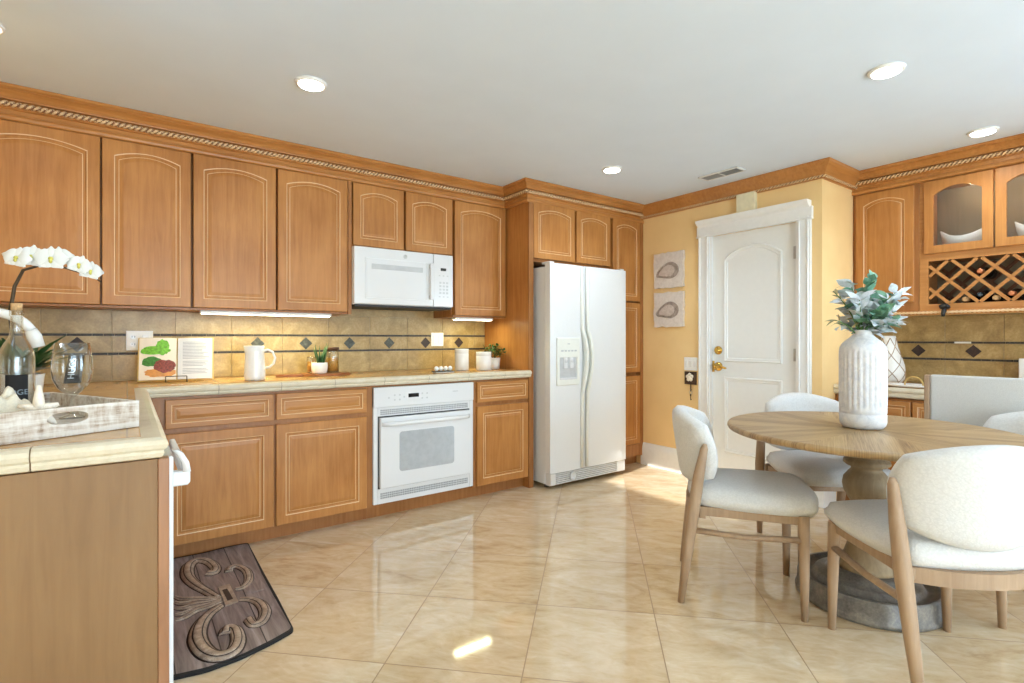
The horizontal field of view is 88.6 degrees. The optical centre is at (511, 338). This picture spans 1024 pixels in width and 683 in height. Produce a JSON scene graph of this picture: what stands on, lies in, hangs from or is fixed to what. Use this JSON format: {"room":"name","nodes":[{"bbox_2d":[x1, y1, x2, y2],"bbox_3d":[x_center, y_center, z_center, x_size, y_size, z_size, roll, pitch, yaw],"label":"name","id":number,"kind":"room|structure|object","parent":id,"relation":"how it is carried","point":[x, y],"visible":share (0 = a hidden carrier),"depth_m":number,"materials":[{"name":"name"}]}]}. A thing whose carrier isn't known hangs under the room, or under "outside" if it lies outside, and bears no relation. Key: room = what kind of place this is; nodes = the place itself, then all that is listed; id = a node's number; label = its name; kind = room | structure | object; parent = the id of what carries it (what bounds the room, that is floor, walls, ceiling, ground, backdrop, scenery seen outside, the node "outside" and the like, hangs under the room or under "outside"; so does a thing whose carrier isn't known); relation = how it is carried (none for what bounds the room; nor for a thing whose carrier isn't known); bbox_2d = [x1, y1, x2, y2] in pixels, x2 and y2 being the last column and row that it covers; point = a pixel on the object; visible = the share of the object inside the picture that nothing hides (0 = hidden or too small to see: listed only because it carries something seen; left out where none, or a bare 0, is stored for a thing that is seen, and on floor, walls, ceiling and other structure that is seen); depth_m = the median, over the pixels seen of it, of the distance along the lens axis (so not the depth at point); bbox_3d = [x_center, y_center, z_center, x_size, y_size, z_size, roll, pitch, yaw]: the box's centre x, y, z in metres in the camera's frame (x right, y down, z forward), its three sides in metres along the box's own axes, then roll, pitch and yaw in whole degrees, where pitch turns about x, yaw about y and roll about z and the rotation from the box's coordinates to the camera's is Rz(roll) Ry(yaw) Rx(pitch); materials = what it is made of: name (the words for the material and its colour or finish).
{"room":"kitchen","nodes":[
{"label":"kitchen","id":0,"kind":"room"},
{"bbox_2d":[45,138,470,383],"bbox_3d":[-0.665,-0.025,4.298,5.490,2.350,0.120,0,0,-36],"label":"wall","id":1,"kind":"structure","parent":0,"point":[101,138],"depth_m":3.90,"materials":[{"name":"gold paint"}]},
{"bbox_2d":[0,119,102,309],"bbox_3d":[-2.441,-0.612,2.713,0.508,0.896,0.333,0,0,-36],"label":"upper cabinet","id":2,"kind":"object","parent":1,"relation":"attached to","point":[51,179],"visible":0.99,"depth_m":2.61,"materials":[{"name":"brown wood"}]},
{"bbox_2d":[101,137,191,311],"bbox_3d":[-2.071,-0.612,2.984,0.405,0.896,0.333,0,0,-36],"label":"upper cabinet","id":3,"kind":"object","parent":1,"relation":"attached to","point":[146,190],"visible":1,"depth_m":2.84,"materials":[{"name":"brown wood"}]},
{"bbox_2d":[0,307,484,383],"bbox_3d":[-1.488,0.015,3.612,3.107,0.458,0.012,0,0,-36],"label":"backsplash","id":4,"kind":"structure","parent":1,"relation":"attached to","point":[383,340],"depth_m":3.50,"materials":[{"name":"tile"}]},
{"bbox_2d":[126,331,152,350],"bbox_3d":[-2.188,0.013,3.085,0.130,0.115,0.009,0,0,-36],"label":"wall plate","id":5,"kind":"object","parent":4,"relation":"attached to","point":[132,337],"visible":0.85,"depth_m":3.07,"materials":[{"name":"plastic"}]},
{"bbox_2d":[130,334,136,338],"bbox_3d":[-2.211,-0.009,3.066,0.034,0.028,0.002,0,0,-36],"label":"socket","id":6,"kind":"object","parent":5,"relation":"attached to","point":[132,336],"depth_m":3.07,"materials":[{"name":"plastic"}]},
{"bbox_2d":[130,342,136,346],"bbox_3d":[-2.211,0.035,3.066,0.034,0.028,0.002,0,0,-36],"label":"socket","id":7,"kind":"object","parent":5,"relation":"attached to","point":[132,344],"depth_m":3.07,"materials":[{"name":"plastic"}]},
{"bbox_2d":[431,333,442,345],"bbox_3d":[-0.604,0.008,4.247,0.112,0.108,0.009,0,0,-36],"label":"wall plate","id":8,"kind":"object","parent":4,"relation":"attached to","point":[436,338],"visible":1,"depth_m":4.24,"materials":[{"name":"plastic"}]},
{"bbox_2d":[188,154,351,315],"bbox_3d":[-1.539,-0.612,3.375,0.914,0.896,0.333,0,0,-36],"label":"upper cabinet","id":9,"kind":"object","parent":1,"relation":"attached to","point":[264,239],"visible":1,"depth_m":3.20,"materials":[{"name":"brown wood"}]},
{"bbox_2d":[199,310,331,316],"bbox_3d":[-1.511,-0.153,3.269,0.750,0.021,0.060,0,0,-36],"label":"light","id":10,"kind":"object","parent":9,"relation":"attached to","point":[200,311],"visible":1,"depth_m":3.23,"materials":[{"name":"white paint"}]},
{"bbox_2d":[202,313,329,316],"bbox_3d":[-1.511,-0.144,3.269,0.730,0.004,0.048,0,0,-36],"label":"diffuser","id":11,"kind":"object","parent":10,"relation":"attached to","point":[259,314],"depth_m":3.28,"materials":[{"name":"beige plastic"}]},
{"bbox_2d":[352,182,452,255],"bbox_3d":[-0.853,-0.841,3.877,0.783,0.438,0.333,0,0,-36],"label":"upper cabinet","id":12,"kind":"object","parent":1,"relation":"attached to","point":[385,218],"visible":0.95,"depth_m":3.72,"materials":[{"name":"brown wood"}]},
{"bbox_2d":[352,246,452,311],"bbox_3d":[-0.841,-0.417,3.837,0.752,0.402,0.409,0,0,-36],"label":"microwave","id":13,"kind":"object","parent":12,"relation":"attached to","point":[382,279],"visible":0.96,"depth_m":3.68,"materials":[{"name":"metal"}]},
{"bbox_2d":[433,200,505,318],"bbox_3d":[-0.339,-0.612,4.255,0.492,0.896,0.333,0,0,-36],"label":"upper cabinet","id":14,"kind":"object","parent":1,"relation":"attached to","point":[478,231],"visible":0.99,"depth_m":4.11,"materials":[{"name":"brown wood"}]},
{"bbox_2d":[452,317,492,320],"bbox_3d":[-0.309,-0.153,4.151,0.350,0.021,0.060,0,0,-36],"label":"light","id":15,"kind":"object","parent":14,"relation":"attached to","point":[453,318],"visible":0.98,"depth_m":4.12,"materials":[{"name":"white paint"}]},
{"bbox_2d":[311,362,327,373],"bbox_3d":[-1.265,0.194,3.450,0.104,0.072,0.104,0,0,-36],"label":"pot","id":16,"kind":"object","parent":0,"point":[316,367],"depth_m":3.41,"materials":[{"name":"ceramic"}]},
{"bbox_2d":[0,81,644,223],"bbox_3d":[-0.654,-1.125,3.597,4.439,0.149,0.395,0,0,-36],"label":"trim","id":17,"kind":"structure","parent":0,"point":[21,104],"depth_m":3.19,"materials":[{"name":"brown wood"}]},
{"bbox_2d":[491,357,499,368],"bbox_3d":[-0.146,0.200,4.233,0.104,0.090,0.104,0,0,-36],"label":"pot","id":18,"kind":"object","parent":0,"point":[495,361],"depth_m":4.19,"materials":[{"name":"ceramic"}]},
{"bbox_2d":[0,0,1023,204],"bbox_3d":[1.499,-1.240,1.347,5.490,0.080,7.440,0,0,-36],"label":"ceiling","id":19,"kind":"structure","parent":0,"point":[671,94],"depth_m":2.41,"materials":[{"name":"paint"}]},
{"bbox_2d":[0,23,5,34],"bbox_3d":[-2.019,-1.193,1.992,0.144,0.014,0.144,0,0,-36],"label":"recessed light","id":20,"kind":"object","parent":19,"relation":"in","point":[2,28],"visible":1,"depth_m":2.03,"materials":[{"name":"white paint"}]},
{"bbox_2d":[295,75,326,91],"bbox_3d":[-0.944,-1.193,2.466,0.144,0.014,0.144,0,0,-36],"label":"recessed light","id":21,"kind":"object","parent":19,"relation":"in","point":[309,83],"visible":1,"depth_m":2.44,"materials":[{"name":"white paint"}]},
{"bbox_2d":[602,166,621,172],"bbox_3d":[0.708,-1.193,3.717,0.144,0.014,0.144,0,0,-36],"label":"recessed light","id":22,"kind":"object","parent":19,"relation":"in","point":[609,169],"visible":1,"depth_m":3.69,"materials":[{"name":"white paint"}]},
{"bbox_2d":[698,166,745,180],"bbox_3d":[1.520,-1.194,3.812,0.120,0.011,0.310,0,0,-36],"label":"ceiling vent","id":23,"kind":"object","parent":19,"relation":"in","point":[733,170],"visible":1,"depth_m":3.80,"materials":[{"name":"white metal"}]},
{"bbox_2d":[867,62,905,79],"bbox_3d":[1.673,-1.193,2.347,0.144,0.014,0.144,0,0,-36],"label":"recessed light","id":24,"kind":"object","parent":19,"relation":"in","point":[890,69],"visible":1,"depth_m":2.33,"materials":[{"name":"white paint"}]},
{"bbox_2d":[967,126,999,136],"bbox_3d":[2.724,-1.193,3.036,0.144,0.014,0.144,0,0,-36],"label":"recessed light","id":25,"kind":"object","parent":19,"relation":"in","point":[983,131],"visible":1,"depth_m":3.02,"materials":[{"name":"white paint"}]},
{"bbox_2d":[173,462,1023,682],"bbox_3d":[1.499,1.190,1.347,5.490,0.080,7.440,0,0,-36],"label":"floor","id":26,"kind":"structure","parent":0,"point":[577,581],"depth_m":2.25,"materials":[{"name":"tile"}]},
{"bbox_2d":[0,455,168,682],"bbox_3d":[-1.611,0.725,1.748,0.704,0.850,1.575,0,0,-36],"label":"base cabinet","id":27,"kind":"object","parent":26,"relation":"on","point":[84,550],"visible":0.79,"depth_m":1.23,"materials":[{"name":"brown wood"}]},
{"bbox_2d":[0,367,531,474],"bbox_3d":[-0.827,0.271,2.708,3.106,0.057,2.250,0,0,-36],"label":"countertop","id":28,"kind":"structure","parent":27,"relation":"on","point":[148,440],"depth_m":2.42,"materials":[{"name":"tile"}]},
{"bbox_2d":[0,308,45,348],"bbox_3d":[-1.628,0.073,1.633,0.265,0.342,0.060,0,0,-36],"label":"faucet","id":29,"kind":"object","parent":28,"relation":"on","point":[34,337],"visible":0.91,"depth_m":1.68,"materials":[{"name":"metal"}]},
{"bbox_2d":[0,245,103,395],"bbox_3d":[-1.705,-0.037,1.853,0.426,0.562,0.360,0,0,-36],"label":"orchid","id":30,"kind":"object","parent":28,"relation":"on","point":[13,361],"visible":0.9,"depth_m":1.80,"materials":[{"name":"plant"}]},
{"bbox_2d":[0,392,138,444],"bbox_3d":[-1.333,0.208,1.431,0.500,0.072,0.325,0,0,28],"label":"serving tray","id":31,"kind":"object","parent":28,"relation":"on","point":[101,414],"visible":0.84,"depth_m":1.36,"materials":[{"name":"white wood"}]},
{"bbox_2d":[0,303,35,399],"bbox_3d":[-1.452,0.064,1.539,0.082,0.334,0.083,0,0,-36],"label":"glass bottle","id":32,"kind":"object","parent":31,"relation":"on","point":[19,383],"visible":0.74,"depth_m":1.52,"materials":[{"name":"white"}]},
{"bbox_2d":[0,386,49,423],"bbox_3d":[-1.289,0.176,1.334,0.152,0.108,0.144,0,0,28],"label":"napkin","id":33,"kind":"object","parent":31,"relation":"on","point":[9,400],"visible":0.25,"depth_m":1.31,"materials":[{"name":"beige fabric"}]},
{"bbox_2d":[17,386,59,423],"bbox_3d":[-1.175,0.168,1.303,0.079,0.102,0.027,0,0,-36],"label":"starfish","id":34,"kind":"object","parent":31,"relation":"on","point":[38,402],"visible":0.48,"depth_m":1.30,"materials":[{"name":"white"}]},
{"bbox_2d":[50,343,93,418],"bbox_3d":[-1.275,0.121,1.522,0.097,0.217,0.097,0,0,-36],"label":"wine glass","id":35,"kind":"object","parent":31,"relation":"on","point":[55,344],"visible":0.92,"depth_m":1.51,"materials":[{"name":"clear glass"}]},
{"bbox_2d":[63,355,84,383],"bbox_3d":[-1.271,0.088,1.524,0.048,0.082,0.005,0,0,-40],"label":"tag","id":36,"kind":"object","parent":35,"relation":"in","point":[74,368],"visible":1,"depth_m":1.52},
{"bbox_2d":[137,338,213,381],"bbox_3d":[-1.907,0.117,2.985,0.364,0.244,0.075,0,0,-29],"label":"cookbook","id":37,"kind":"object","parent":28,"relation":"on","point":[158,358],"visible":1,"depth_m":2.98,"materials":[{"name":"white paper"}]},
{"bbox_2d":[243,346,275,380],"bbox_3d":[-1.488,0.143,3.084,0.161,0.202,0.116,0,0,-2],"label":"jug","id":38,"kind":"object","parent":28,"relation":"on","point":[254,364],"visible":1,"depth_m":3.04,"materials":[{"name":"ceramic"}]},
{"bbox_2d":[276,372,349,376],"bbox_3d":[-1.303,0.237,3.459,0.470,0.014,0.230,0,0,-36],"label":"serving board","id":39,"kind":"object","parent":28,"relation":"on","point":[311,374],"visible":0.88,"depth_m":3.37,"materials":[{"name":"brown wood"}]},
{"bbox_2d":[306,358,315,372],"bbox_3d":[-1.339,0.175,3.501,0.060,0.108,0.060,0,0,-36],"label":"jar","id":40,"kind":"object","parent":39,"relation":"on","point":[308,364],"visible":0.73,"depth_m":3.48,"materials":[{"name":"clear glass"}]},
{"bbox_2d":[311,343,328,373],"bbox_3d":[-1.266,0.129,3.453,0.105,0.201,0.110,0,0,-36],"label":"potted succulent","id":41,"kind":"object","parent":39,"relation":"on","point":[320,366],"visible":1,"depth_m":3.42,"materials":[{"name":"green plant"}]},
{"bbox_2d":[326,347,338,372],"bbox_3d":[-1.222,0.144,3.568,0.089,0.170,0.089,0,0,-36],"label":"jar","id":42,"kind":"object","parent":39,"relation":"on","point":[332,362],"visible":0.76,"depth_m":3.54,"materials":[{"name":"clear glass"}]},
{"bbox_2d":[431,370,453,372],"bbox_3d":[-0.493,0.238,3.768,0.156,0.012,0.066,0,0,-36],"label":"egg tray","id":43,"kind":"object","parent":28,"relation":"on","point":[444,371],"visible":0.98,"depth_m":3.74,"materials":[{"name":"ceramic"}]},
{"bbox_2d":[455,349,468,370],"bbox_3d":[-0.388,0.162,4.055,0.108,0.165,0.108,0,0,-36],"label":"canister","id":44,"kind":"object","parent":28,"relation":"on","point":[461,355],"visible":1,"depth_m":4.01,"materials":[{"name":"ceramic"}]},
{"bbox_2d":[476,352,490,369],"bbox_3d":[-0.220,0.173,4.080,0.120,0.142,0.120,0,0,-36],"label":"canister","id":45,"kind":"object","parent":28,"relation":"on","point":[483,359],"visible":1,"depth_m":4.03,"materials":[{"name":"ceramic"}]},
{"bbox_2d":[483,343,505,368],"bbox_3d":[-0.156,0.140,4.221,0.207,0.208,0.230,0,0,-36],"label":"potted herb","id":46,"kind":"object","parent":28,"relation":"on","point":[495,361],"visible":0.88,"depth_m":4.20,"materials":[{"name":"ceramic"}]},
{"bbox_2d":[163,439,190,682],"bbox_3d":[-1.060,0.670,1.600,0.089,0.760,0.606,0,0,-36],"label":"dishwasher","id":47,"kind":"object","parent":26,"relation":"on","point":[181,476],"visible":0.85,"depth_m":1.36,"materials":[{"name":"white metal"}]},
{"bbox_2d":[173,543,292,680],"bbox_3d":[-1.352,1.134,2.304,0.545,0.031,1.163,0,0,-36],"label":"kitchen mat","id":48,"kind":"object","parent":26,"relation":"on","point":[226,610],"visible":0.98,"depth_m":2.18,"materials":[{"name":"brown rubber"}]},
{"bbox_2d":[151,386,369,557],"bbox_3d":[-1.523,0.725,3.204,1.132,0.850,0.628,0,0,-36],"label":"base cabinet","id":49,"kind":"object","parent":26,"relation":"on","point":[274,464],"visible":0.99,"depth_m":2.93,"materials":[{"name":"brown wood"}]},
{"bbox_2d":[367,380,473,518],"bbox_3d":[-0.763,0.725,3.773,0.766,0.850,0.608,0,0,-36],"label":"base cabinet","id":50,"kind":"object","parent":26,"relation":"on","point":[432,499],"visible":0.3,"depth_m":3.52,"materials":[{"name":"brown wood"}]},
{"bbox_2d":[372,382,472,504],"bbox_3d":[-0.708,0.679,3.698,0.737,0.740,0.598,0,0,-36],"label":"oven","id":51,"kind":"object","parent":50,"relation":"in","point":[422,435],"visible":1,"depth_m":3.47,"materials":[{"name":"metal"}]},
{"bbox_2d":[469,377,527,496],"bbox_3d":[-0.251,0.725,4.136,0.488,0.850,0.628,0,0,-36],"label":"base cabinet","id":52,"kind":"object","parent":26,"relation":"on","point":[500,405],"visible":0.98,"depth_m":3.88,"materials":[{"name":"brown wood"}]},
{"bbox_2d":[485,202,609,487],"bbox_3d":[0.320,0.045,4.555,0.926,2.210,0.628,0,0,-36],"label":"tall cabinet","id":53,"kind":"object","parent":26,"relation":"on","point":[536,233],"visible":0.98,"depth_m":4.20,"materials":[{"name":"brown wood"}]},
{"bbox_2d":[533,261,625,486],"bbox_3d":[0.430,0.281,4.474,0.840,1.738,0.773,0,0,-36],"label":"refrigerator","id":54,"kind":"object","parent":26,"relation":"on","point":[579,312],"visible":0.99,"depth_m":4.12,"materials":[{"name":"metal"}]},
{"bbox_2d":[609,218,642,464],"bbox_3d":[0.857,0.045,4.948,0.404,2.210,0.628,0,0,-36],"label":"pantry cabinet","id":55,"kind":"object","parent":26,"relation":"on","point":[626,237],"visible":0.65,"depth_m":4.74,"materials":[{"name":"brown wood"}]},
{"bbox_2d":[672,405,817,622],"bbox_3d":[1.053,0.737,2.420,0.602,0.830,0.538,0,0,19],"label":"dining chair","id":56,"kind":"object","parent":26,"relation":"on","point":[784,498],"visible":1,"depth_m":2.24,"materials":[{"name":"fabric"}]},
{"bbox_2d":[755,393,890,561],"bbox_3d":[1.681,0.737,2.850,0.538,0.830,0.602,0,0,2],"label":"dining chair","id":57,"kind":"object","parent":26,"relation":"on","point":[820,471],"visible":0.37,"depth_m":2.88,"materials":[{"name":"fabric"}]},
{"bbox_2d":[727,411,1023,631],"bbox_3d":[1.568,0.774,2.321,1.140,0.752,1.140,0,0,-36],"label":"dining table","id":58,"kind":"object","parent":26,"relation":"on","point":[867,452],"visible":0.52,"depth_m":2.21,"materials":[{"name":"brown wood"}]},
{"bbox_2d":[839,330,887,429],"bbox_3d":[1.567,0.179,2.345,0.182,0.436,0.183,0,0,-29],"label":"vase","id":59,"kind":"object","parent":58,"relation":"on","point":[863,358],"visible":0.99,"depth_m":2.28,"materials":[{"name":"white ceramic"}]},
{"bbox_2d":[827,269,910,338],"bbox_3d":[1.584,-0.145,2.345,0.322,0.338,0.305,0,0,-36],"label":"bouquet","id":60,"kind":"object","parent":59,"relation":"in","point":[867,309],"visible":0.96,"depth_m":2.32,"materials":[{"name":"green plant"}]},
{"bbox_2d":[835,394,923,499],"bbox_3d":[3.114,0.770,3.049,0.628,0.760,2.034,0,0,-36],"label":"base cabinet","id":61,"kind":"object","parent":26,"relation":"on","point":[896,406],"visible":0.05,"depth_m":3.36,"materials":[{"name":"brown wood"}]},
{"bbox_2d":[833,382,923,399],"bbox_3d":[3.108,0.353,3.044,0.643,0.072,2.034,0,0,-36],"label":"countertop","id":62,"kind":"structure","parent":61,"relation":"on","point":[893,392],"depth_m":3.36,"materials":[{"name":"tile"}]},
{"bbox_2d":[880,336,905,382],"bbox_3d":[2.674,0.148,3.727,0.196,0.335,0.203,0,0,-36],"label":"vase","id":63,"kind":"object","parent":62,"relation":"on","point":[896,365],"visible":0.63,"depth_m":3.65,"materials":[{"name":"ceramic"}]},
{"bbox_2d":[888,376,923,387],"bbox_3d":[2.621,0.283,3.478,0.224,0.073,0.330,0,0,-36],"label":"oval tray","id":64,"kind":"object","parent":62,"relation":"on","point":[909,385],"visible":0.77,"depth_m":3.45,"materials":[{"name":"ceramic"}]},
{"bbox_2d":[1019,358,1023,377],"bbox_3d":[3.242,0.222,3.205,0.020,0.194,0.215,0,0,-36],"label":"picture frame","id":65,"kind":"object","parent":62,"relation":"on","point":[1021,360],"visible":0.59,"depth_m":3.28,"materials":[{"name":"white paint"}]},
{"bbox_2d":[824,445,1023,682],"bbox_3d":[1.482,0.737,1.850,0.538,0.830,0.602,0,0,2],"label":"dining chair","id":66,"kind":"object","parent":26,"relation":"on","point":[947,516],"visible":1,"depth_m":1.63,"materials":[{"name":"fabric"}]},
{"bbox_2d":[924,374,1023,426],"bbox_3d":[2.532,0.671,2.749,0.405,0.957,0.500,0,0,-36],"label":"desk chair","id":67,"kind":"object","parent":26,"relation":"on","point":[971,400],"visible":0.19,"depth_m":2.68,"materials":[{"name":"fabric"}]},
{"bbox_2d":[983,411,1023,629],"bbox_3d":[2.163,0.737,2.318,0.602,0.830,0.538,0,0,-2],"label":"dining chair","id":68,"kind":"object","parent":26,"relation":"on","point":[1013,422],"visible":0.11,"depth_m":2.44,"materials":[{"name":"fabric"}]},
{"bbox_2d":[637,179,829,462],"bbox_3d":[1.522,-0.025,4.486,0.120,2.350,2.164,0,0,-36],"label":"wall","id":69,"kind":"structure","parent":0,"point":[665,349],"depth_m":4.45,"materials":[{"name":"yellow paint"}]},
{"bbox_2d":[641,442,681,473],"bbox_3d":[1.361,1.050,4.591,0.016,0.200,0.584,0,0,-36],"label":"baseboard","id":70,"kind":"structure","parent":69,"relation":"attached to","point":[658,456],"depth_m":4.64,"materials":[{"name":"white paint"}]},
{"bbox_2d":[653,250,684,288],"bbox_3d":[1.364,-0.596,4.569,0.033,0.315,0.315,0,0,-36],"label":"print","id":71,"kind":"object","parent":69,"relation":"attached to","point":[669,268],"visible":1,"depth_m":4.54,"materials":[{"name":"paper"}]},
{"bbox_2d":[653,291,684,327],"bbox_3d":[1.364,-0.253,4.569,0.033,0.310,0.314,0,0,-36],"label":"print","id":72,"kind":"object","parent":69,"relation":"attached to","point":[669,311],"visible":1,"depth_m":4.54,"materials":[{"name":"paper"}]},
{"bbox_2d":[685,371,696,390],"bbox_3d":[1.489,0.359,4.399,0.036,0.164,0.110,0,0,-36],"label":"hook","id":73,"kind":"object","parent":69,"relation":"attached to","point":[690,377],"visible":1,"depth_m":4.39,"materials":[{"name":"brown metal"}]},
{"bbox_2d":[686,373,692,380],"bbox_3d":[1.485,0.323,4.396,0.023,0.076,0.072,0,0,-36],"label":"flower","id":74,"kind":"object","parent":73,"relation":"on","point":[689,376],"depth_m":4.39,"materials":[{"name":"white"}]},
{"bbox_2d":[684,357,697,370],"bbox_3d":[1.499,0.213,4.406,0.010,0.110,0.130,0,0,-36],"label":"light switch","id":75,"kind":"object","parent":69,"relation":"attached to","point":[690,363],"visible":1,"depth_m":4.40,"materials":[{"name":"plastic"}]},
{"bbox_2d":[736,191,756,212],"bbox_3d":[1.783,-1.032,3.990,0.044,0.140,0.146,0,0,-36],"label":"door chime","id":76,"kind":"object","parent":69,"relation":"attached to","point":[746,201],"visible":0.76,"depth_m":3.97,"materials":[{"name":"beige plastic"}]},
{"bbox_2d":[641,157,859,219],"bbox_3d":[1.847,-1.145,4.297,0.580,0.109,1.634,0,0,-36],"label":"trim","id":77,"kind":"structure","parent":69,"relation":"attached to","point":[829,169],"depth_m":3.85,"materials":[{"name":"brown wood"}]},
{"bbox_2d":[695,199,813,469],"bbox_3d":[1.834,0.096,4.001,0.190,2.108,0.909,0,0,-36],"label":"door","id":78,"kind":"structure","parent":69,"relation":"in","point":[755,286],"depth_m":4.00,"materials":[{"name":"paint"}]},
{"bbox_2d":[830,182,854,498],"bbox_3d":[2.501,-0.025,3.937,0.810,2.350,0.120,0,0,-36],"label":"wall","id":79,"kind":"structure","parent":0,"point":[841,198],"depth_m":3.73,"materials":[{"name":"yellow paint"}]},
{"bbox_2d":[814,491,835,507],"bbox_3d":[2.171,1.050,3.639,0.196,0.200,0.062,0,0,-36],"label":"baseboard","id":80,"kind":"structure","parent":79,"relation":"attached to","point":[824,497],"depth_m":3.58,"materials":[{"name":"white paint"}]},
{"bbox_2d":[851,133,1023,195],"bbox_3d":[3.084,-1.125,3.015,0.100,0.149,2.056,0,0,-36],"label":"trim","id":81,"kind":"structure","parent":79,"relation":"attached to","point":[1006,151],"depth_m":3.40,"materials":[{"name":"brown wood"}]},
{"bbox_2d":[891,308,1023,315],"bbox_3d":[3.034,-0.170,3.300,0.244,0.028,1.534,0,0,-36],"label":"trim","id":82,"kind":"structure","parent":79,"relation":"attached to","point":[1001,310],"depth_m":3.33,"materials":[{"name":"brown wood"}]},
{"bbox_2d":[911,312,1023,382],"bbox_3d":[4.339,-0.025,2.014,0.120,2.350,5.156,0,0,-36],"label":"wall","id":83,"kind":"structure","parent":0,"point":[1014,312],"depth_m":3.61,"materials":[{"name":"gold paint"}]},
{"bbox_2d":[853,183,918,311],"bbox_3d":[2.751,-0.620,3.797,0.328,0.880,0.399,0,0,-36],"label":"upper cabinet","id":84,"kind":"object","parent":83,"relation":"attached to","point":[885,222],"visible":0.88,"depth_m":3.67,"materials":[{"name":"brown wood"}]},
{"bbox_2d":[874,313,1023,382],"bbox_3d":[3.351,0.078,3.247,0.012,0.482,2.074,0,0,-36],"label":"backsplash","id":85,"kind":"structure","parent":83,"relation":"attached to","point":[983,345],"depth_m":3.60,"materials":[{"name":"tile"}]},
{"bbox_2d":[919,163,1023,310],"bbox_3d":[3.206,-0.620,3.176,0.330,0.880,1.137,0,0,-36],"label":"wine cabinet","id":86,"kind":"object","parent":83,"relation":"attached to","point":[991,200],"visible":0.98,"depth_m":3.42,"materials":[{"name":"brown wood"}]},
{"bbox_2d":[939,303,950,316],"bbox_3d":[2.798,-0.184,3.397,0.040,0.085,0.060,0,0,-36],"label":"lamp","id":87,"kind":"object","parent":86,"relation":"attached to","point":[944,307],"visible":1,"depth_m":3.39,"materials":[{"name":"black metal"}]},
{"bbox_2d":[940,228,981,243],"bbox_3d":[2.996,-0.641,3.474,0.190,0.177,0.258,0,0,-36],"label":"serving bowl","id":88,"kind":"object","parent":86,"relation":"in","point":[976,235],"visible":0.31,"depth_m":3.42,"materials":[{"name":"ceramic"}]},
{"bbox_2d":[962,294,979,302],"bbox_3d":[3.004,-0.254,3.440,0.250,0.075,0.075,0,0,-36],"label":"wine bottle","id":89,"kind":"object","parent":86,"relation":"in","point":[966,299],"visible":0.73,"depth_m":3.39,"materials":[{"name":"beige"}]},
{"bbox_2d":[977,290,996,301],"bbox_3d":[3.047,-0.276,3.381,0.250,0.075,0.075,0,0,-36],"label":"wine bottle","id":90,"kind":"object","parent":86,"relation":"in","point":[982,294],"visible":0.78,"depth_m":3.37,"materials":[{"name":"black glass"}]},
{"bbox_2d":[977,267,997,278],"bbox_3d":[3.047,-0.426,3.381,0.250,0.075,0.075,0,0,-36],"label":"wine bottle","id":91,"kind":"object","parent":86,"relation":"in","point":[992,274],"visible":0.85,"depth_m":3.37,"materials":[{"name":"orange glass"}]},
{"bbox_2d":[992,293,1012,301],"bbox_3d":[3.091,-0.254,3.322,0.250,0.075,0.075,0,0,-36],"label":"wine bottle","id":92,"kind":"object","parent":86,"relation":"in","point":[997,297],"visible":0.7,"depth_m":3.29,"materials":[{"name":"beige"}]},
{"bbox_2d":[1008,288,1023,300],"bbox_3d":[3.134,-0.276,3.263,0.250,0.075,0.075,0,0,-36],"label":"wine bottle","id":93,"kind":"object","parent":86,"relation":"in","point":[1012,293],"visible":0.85,"depth_m":3.25,"materials":[{"name":"orange glass"}]},
{"bbox_2d":[1015,222,1023,235],"bbox_3d":[3.215,-0.641,3.175,0.190,0.177,0.258,0,0,-36],"label":"serving bowl","id":94,"kind":"object","parent":86,"relation":"in","point":[1019,227],"visible":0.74,"depth_m":3.22,"materials":[{"name":"ceramic"}]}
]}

